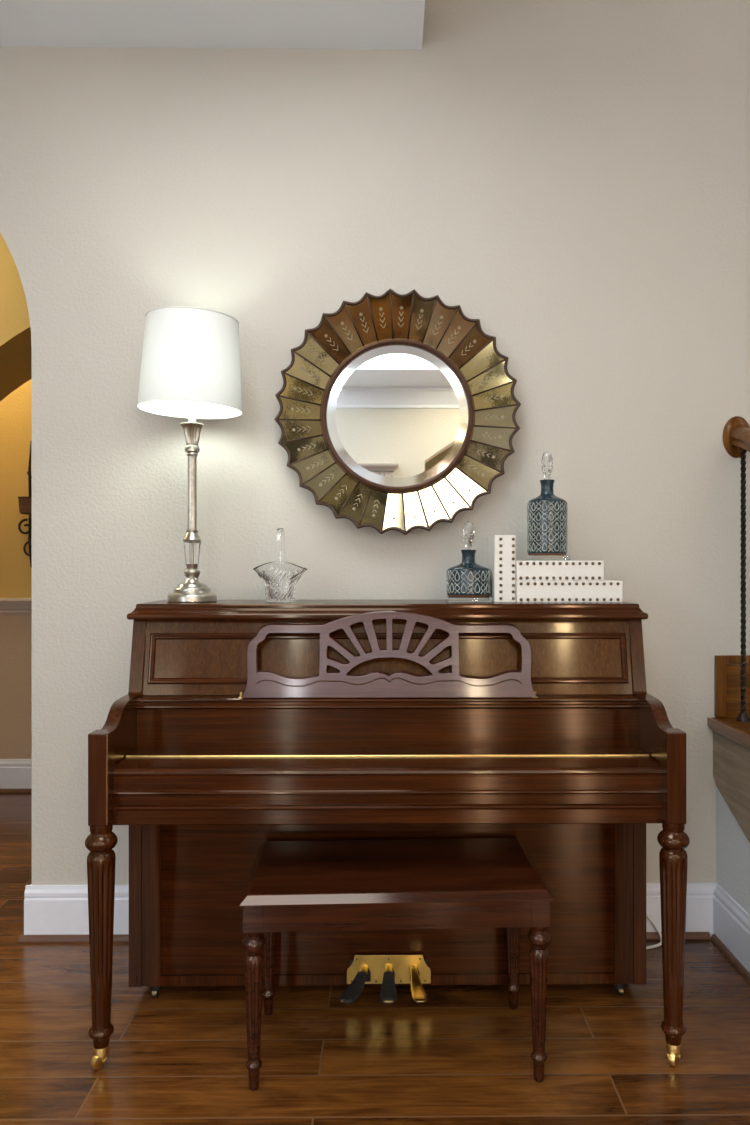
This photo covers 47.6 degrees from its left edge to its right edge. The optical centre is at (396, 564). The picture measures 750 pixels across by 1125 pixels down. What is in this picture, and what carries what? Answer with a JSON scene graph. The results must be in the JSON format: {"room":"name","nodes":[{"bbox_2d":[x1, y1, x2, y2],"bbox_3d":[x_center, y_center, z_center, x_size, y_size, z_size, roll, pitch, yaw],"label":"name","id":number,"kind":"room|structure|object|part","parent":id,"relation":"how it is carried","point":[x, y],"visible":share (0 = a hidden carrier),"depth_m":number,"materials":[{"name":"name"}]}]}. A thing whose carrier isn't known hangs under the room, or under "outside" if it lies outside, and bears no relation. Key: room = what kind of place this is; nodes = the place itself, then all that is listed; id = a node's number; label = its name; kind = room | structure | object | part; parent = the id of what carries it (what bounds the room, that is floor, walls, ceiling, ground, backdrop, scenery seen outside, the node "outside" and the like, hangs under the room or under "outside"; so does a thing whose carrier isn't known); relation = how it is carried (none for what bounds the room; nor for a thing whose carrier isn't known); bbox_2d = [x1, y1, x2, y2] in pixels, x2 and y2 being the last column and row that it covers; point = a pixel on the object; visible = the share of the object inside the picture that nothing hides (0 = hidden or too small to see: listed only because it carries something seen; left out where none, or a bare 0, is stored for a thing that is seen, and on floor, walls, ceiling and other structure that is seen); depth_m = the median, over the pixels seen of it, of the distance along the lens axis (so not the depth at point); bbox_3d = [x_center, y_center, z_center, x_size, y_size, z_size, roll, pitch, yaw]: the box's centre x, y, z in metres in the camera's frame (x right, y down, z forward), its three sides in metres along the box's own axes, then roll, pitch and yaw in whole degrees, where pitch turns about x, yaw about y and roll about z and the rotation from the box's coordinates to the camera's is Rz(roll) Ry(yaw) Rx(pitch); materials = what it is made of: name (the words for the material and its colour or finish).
{"room":"music room","nodes":[
{"label":"music room","id":0,"kind":"room"},
{"bbox_2d":[0,379,31,758],"bbox_3d":[-2.039,-0.242,3.839,6.600,2.985,1.900,0,0,-1],"label":"wall","id":1,"kind":"structure","parent":0,"point":[16,408],"depth_m":4.70,"materials":[{"name":"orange paint"}]},
{"bbox_2d":[0,759,31,788],"bbox_3d":[-2.048,1.161,4.690,6.400,0.178,0.018,0,0,-1],"label":"baseboard","id":2,"kind":"structure","parent":1,"relation":"attached to","point":[14,773],"depth_m":4.68,"materials":[{"name":"white paint"}]},
{"bbox_2d":[0,598,31,614],"bbox_3d":[-2.048,0.229,4.678,6.400,0.093,0.042,0,0,-1],"label":"trim","id":3,"kind":"structure","parent":1,"relation":"attached to","point":[8,606],"depth_m":4.67,"materials":[{"name":"beige paint"}]},
{"bbox_2d":[0,788,31,792],"bbox_3d":[-2.048,1.240,4.674,6.400,0.019,0.014,0,0,-1],"label":"trim","id":4,"kind":"structure","parent":1,"relation":"attached to","point":[1,790],"depth_m":4.67,"materials":[{"name":"brown wood"}]},
{"bbox_2d":[18,441,31,567],"bbox_3d":[-1.990,-0.335,4.610,0.182,0.700,0.157,0,0,-1],"label":"wall sconce","id":5,"kind":"object","parent":1,"relation":"attached to","point":[25,503],"visible":0.57,"depth_m":4.67,"materials":[{"name":"metal"}]},
{"bbox_2d":[0,233,31,401],"bbox_3d":[-2.039,-0.242,3.829,6.400,2.985,0.500,0,0,-1],"label":"wall","id":6,"kind":"structure","parent":0,"point":[15,330],"depth_m":3.58,"materials":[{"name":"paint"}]},
{"bbox_2d":[0,0,424,49],"bbox_3d":[-0.001,-1.795,0.075,6.400,0.120,5.570,0,0,-1],"label":"ceiling","id":7,"kind":"structure","parent":0,"point":[257,24],"depth_m":2.73,"materials":[{"name":"paint"}]},
{"bbox_2d":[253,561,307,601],"bbox_3d":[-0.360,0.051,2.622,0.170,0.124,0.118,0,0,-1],"label":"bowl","id":8,"kind":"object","parent":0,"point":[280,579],"depth_m":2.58,"materials":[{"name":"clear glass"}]},
{"bbox_2d":[0,0,749,884],"bbox_3d":[-0.030,-1.350,2.935,6.400,5.200,0.150,0,0,-1],"label":"wall","id":9,"kind":"structure","parent":0,"point":[572,177],"depth_m":2.86,"materials":[{"name":"paint"}]},
{"bbox_2d":[18,932,709,941],"bbox_3d":[-0.104,1.240,2.834,2.303,0.019,0.014,0,0,-1],"label":"trim","id":10,"kind":"structure","parent":9,"relation":"attached to","point":[649,935],"depth_m":2.82,"materials":[{"name":"brown wood"}]},
{"bbox_2d":[24,882,716,936],"bbox_3d":[-0.082,1.161,2.850,2.321,0.178,0.018,0,0,-1],"label":"baseboard","id":11,"kind":"structure","parent":9,"relation":"attached to","point":[48,909],"depth_m":2.83,"materials":[{"name":"white paint"}]},
{"bbox_2d":[274,289,520,534],"bbox_3d":[0.002,-0.500,2.812,0.805,0.805,0.094,0,0,-1],"label":"sunburst mirror","id":12,"kind":"object","parent":9,"relation":"attached to","point":[397,411],"visible":1,"depth_m":2.83,"materials":[{"name":"gold metal"}]},
{"bbox_2d":[0,793,749,1124],"bbox_3d":[-1.001,1.275,0.115,8.400,0.050,9.270,0,0,-1],"label":"floor","id":13,"kind":"structure","parent":0,"point":[461,1055],"depth_m":2.18,"materials":[{"name":"brown wood"}]},
{"bbox_2d":[85,600,689,1069],"bbox_3d":[-0.025,0.681,2.447,1.510,1.137,0.716,0,0,-1],"label":"upright piano","id":14,"kind":"object","parent":13,"relation":"on","point":[239,726],"visible":1,"depth_m":2.41,"materials":[{"name":"brown wood"}]},
{"bbox_3d":[-0.737,0.529,2.123,0.049,0.227,0.060,0,0,-1],"label":"leg","id":15,"kind":"part","parent":14,"relation":"part of","materials":[{"name":"brown wood"}]},
{"bbox_3d":[-0.738,0.920,2.121,0.078,0.555,0.078,0,0,-1],"label":"turned post","id":16,"kind":"part","parent":14,"relation":"part of","materials":[{"name":"brown wood"}]},
{"bbox_3d":[-0.747,0.681,2.471,0.036,1.044,0.642,0,0,-1],"label":"panel","id":17,"kind":"part","parent":14,"relation":"part of","materials":[{"name":"brown wood"}]},
{"bbox_2d":[136,306,242,602],"bbox_3d":[-0.637,-0.323,2.619,0.317,0.872,0.317,0,0,-1],"label":"table lamp","id":18,"kind":"object","parent":14,"relation":"on","point":[190,362],"visible":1,"depth_m":2.52,"materials":[{"name":"white fabric"}]},
{"bbox_3d":[-0.637,-0.615,2.619,0.314,0.283,0.314,0,0,-1],"label":"lamp shade","id":19,"kind":"part","parent":18,"relation":"part of","materials":[{"name":"white fabric"}]},
{"bbox_3d":[-0.631,-0.162,2.619,0.057,0.421,0.057,0,0,-1],"label":"stem","id":20,"kind":"part","parent":18,"relation":"part of","materials":[{"name":"silver metal"}]},
{"bbox_2d":[253,528,307,601],"bbox_3d":[-0.360,-0.001,2.622,0.170,0.227,0.118,0,0,-1],"label":"basket","id":21,"kind":"object","parent":14,"relation":"on","point":[280,578],"visible":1,"depth_m":2.58,"materials":[{"name":"clear glass"}]},
{"bbox_3d":[-0.360,-0.060,2.622,0.017,0.109,0.102,0,0,-1],"label":"handle","id":22,"kind":"part","parent":21,"relation":"part of","materials":[{"name":"clear glass"}]},
{"bbox_3d":[-0.025,0.266,2.470,1.407,0.213,0.068,0,0,-1],"label":"panel","id":23,"kind":"part","parent":14,"relation":"part of","materials":[{"name":"brown wood"}]},
{"bbox_3d":[-0.027,0.136,2.626,1.502,0.045,0.357,0,0,-1],"label":"lid","id":24,"kind":"part","parent":14,"relation":"part of","materials":[{"name":"brown wood"}]},
{"bbox_3d":[-0.025,0.927,2.447,1.407,0.552,0.026,0,0,-1],"label":"frame","id":25,"kind":"part","parent":14,"relation":"part of","materials":[{"name":"brown wood"}]},
{"bbox_3d":[-0.025,0.392,2.407,1.407,0.037,0.066,0,0,-1],"label":"ledge rail","id":26,"kind":"part","parent":14,"relation":"part of","materials":[{"name":"brown wood"}]},
{"bbox_3d":[-0.023,0.547,2.209,1.398,0.068,0.138,0,0,-1],"label":"key lid","id":27,"kind":"part","parent":14,"relation":"part of","materials":[{"name":"brown wood"}]},
{"bbox_3d":[-0.024,0.270,2.455,1.382,0.144,0.039,0,0,-1],"label":"panel moulding","id":28,"kind":"part","parent":14,"relation":"part of","materials":[{"name":"brown wood"}]},
{"bbox_3d":[-0.025,0.912,2.451,1.300,0.524,0.014,0,0,-1],"label":"panel","id":29,"kind":"part","parent":14,"relation":"part of","materials":[{"name":"brown wood"}]},
{"bbox_3d":[-0.024,0.523,2.333,1.403,0.020,0.102,0,0,-1],"label":"key lid","id":30,"kind":"part","parent":14,"relation":"part of","materials":[{"name":"brown wood"}]},
{"bbox_3d":[-0.023,1.156,2.431,0.240,0.081,0.005,0,0,-1],"label":"pedal plate","id":31,"kind":"part","parent":14,"relation":"part of","materials":[{"name":"gold metal"}]},
{"bbox_2d":[446,521,492,601],"bbox_3d":[0.221,-0.011,2.629,0.141,0.247,0.141,0,0,-1],"label":"decorative bottle","id":32,"kind":"object","parent":14,"relation":"on","point":[468,581],"visible":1,"depth_m":2.58,"materials":[{"name":"blue glass"}]},
{"bbox_2d":[487,535,515,601],"bbox_3d":[0.325,0.011,2.661,0.064,0.203,0.205,0,0,-1],"label":"book","id":33,"kind":"object","parent":14,"relation":"on","point":[501,549],"visible":0.99,"depth_m":2.56,"materials":[{"name":"white leather"}]},
{"bbox_2d":[516,580,621,601],"bbox_3d":[0.520,0.081,2.676,0.321,0.064,0.230,0,0,-1],"label":"book","id":34,"kind":"object","parent":14,"relation":"on","point":[606,590],"visible":0.98,"depth_m":2.56,"materials":[{"name":"white leather"}]},
{"bbox_2d":[516,561,603,580],"bbox_3d":[0.491,0.017,2.668,0.264,0.060,0.215,0,0,-1],"label":"book","id":35,"kind":"object","parent":34,"relation":"on","point":[525,570],"visible":0.98,"depth_m":2.56,"materials":[{"name":"white leather"}]},
{"bbox_2d":[525,452,569,560],"bbox_3d":[0.465,-0.182,2.632,0.126,0.336,0.126,0,0,-1],"label":"decorative bottle","id":36,"kind":"object","parent":35,"relation":"on","point":[547,515],"visible":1,"depth_m":2.58,"materials":[{"name":"blue glass"}]},
{"bbox_3d":[0.697,0.681,2.486,0.036,1.044,0.642,0,0,-1],"label":"panel","id":37,"kind":"part","parent":14,"relation":"part of","materials":[{"name":"brown wood"}]},
{"bbox_3d":[0.694,0.529,2.137,0.049,0.227,0.060,0,0,-1],"label":"leg","id":38,"kind":"part","parent":14,"relation":"part of","materials":[{"name":"brown wood"}]},
{"bbox_3d":[0.694,0.920,2.135,0.078,0.555,0.078,0,0,-1],"label":"turned post","id":39,"kind":"part","parent":14,"relation":"part of","materials":[{"name":"brown wood"}]},
{"bbox_2d":[239,838,554,1090],"bbox_3d":[-0.006,1.013,2.209,0.744,0.474,0.423,0,0,-3],"label":"piano bench","id":40,"kind":"object","parent":13,"relation":"on","point":[394,884],"visible":1,"depth_m":2.05,"materials":[{"name":"brown wood"}]},
{"bbox_3d":[-0.342,0.834,2.031,0.047,0.072,0.048,0,0,-3],"label":"leg","id":41,"kind":"part","parent":40,"relation":"part of","materials":[{"name":"brown wood"}]},
{"bbox_3d":[-0.342,1.060,2.031,0.057,0.381,0.057,0,0,-3],"label":"turned post","id":42,"kind":"part","parent":40,"relation":"part of","materials":[{"name":"brown wood"}]},
{"bbox_3d":[-0.358,1.060,2.367,0.057,0.381,0.057,0,0,-3],"label":"turned post","id":43,"kind":"part","parent":40,"relation":"part of","materials":[{"name":"brown wood"}]},
{"bbox_3d":[-0.006,0.787,2.209,0.742,0.022,0.423,0,0,-3],"label":"seat","id":44,"kind":"part","parent":40,"relation":"part of","materials":[{"name":"brown wood"}]},
{"bbox_3d":[0.329,1.060,2.399,0.057,0.381,0.057,0,0,-3],"label":"turned post","id":45,"kind":"part","parent":40,"relation":"part of","materials":[{"name":"brown wood"}]},
{"bbox_3d":[0.344,1.060,2.063,0.057,0.381,0.057,0,0,-3],"label":"turned post","id":46,"kind":"part","parent":40,"relation":"part of","materials":[{"name":"brown wood"}]},
{"bbox_3d":[0.344,0.834,2.063,0.047,0.072,0.048,0,0,-3],"label":"leg","id":47,"kind":"part","parent":40,"relation":"part of","materials":[{"name":"brown wood"}]},
{"bbox_2d":[646,914,661,948],"bbox_3d":[0.726,1.183,2.800,0.311,0.134,0.084,0,0,-1],"label":"power cord","id":48,"kind":"object","parent":13,"relation":"on","point":[647,916],"visible":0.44,"depth_m":2.82,"materials":[{"name":"white plastic"}]},
{"bbox_2d":[707,416,749,842],"bbox_3d":[1.515,0.374,2.238,0.924,1.752,1.276,0,0,-1],"label":"staircase","id":49,"kind":"structure","parent":13,"relation":"on","point":[730,725],"depth_m":2.79,"materials":[{"name":"brown wood"}]},
{"bbox_3d":[1.071,0.554,2.685,0.020,0.021,0.371,0,0,-1],"label":"cove moulding","id":50,"kind":"part","parent":49,"relation":"part of","materials":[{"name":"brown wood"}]},
{"bbox_3d":[1.521,0.408,2.865,0.900,0.208,0.019,0,0,-1],"label":"panel frame","id":51,"kind":"part","parent":49,"relation":"part of","materials":[{"name":"brown wood"}]},
{"bbox_3d":[1.536,0.423,2.870,0.870,0.177,0.009,0,0,-1],"label":"wall panel","id":52,"kind":"part","parent":49,"relation":"part of","materials":[{"name":"brown wood"}]},
{"bbox_3d":[1.153,-0.101,2.280,0.060,0.734,1.156,0,0,-1],"label":"handrail","id":53,"kind":"part","parent":49,"relation":"part of","materials":[{"name":"brown wood"}]},
{"bbox_2d":[716,786,749,913],"bbox_3d":[1.111,0.900,2.281,0.052,0.700,1.180,0,0,-1],"label":"wall","id":54,"kind":"structure","parent":0,"point":[732,845],"depth_m":2.74,"materials":[{"name":"paint"}]},
{"bbox_2d":[711,934,749,984],"bbox_3d":[1.060,1.240,2.280,0.014,0.019,1.118,0,0,-1],"label":"trim","id":55,"kind":"structure","parent":54,"relation":"attached to","point":[741,969],"depth_m":2.68,"materials":[{"name":"brown wood"}]},
{"bbox_2d":[713,884,749,972],"bbox_3d":[1.076,1.161,2.287,0.018,0.178,1.132,0,0,-1],"label":"baseboard","id":56,"kind":"structure","parent":54,"relation":"attached to","point":[731,922],"depth_m":2.70,"materials":[{"name":"white paint"}]}
]}

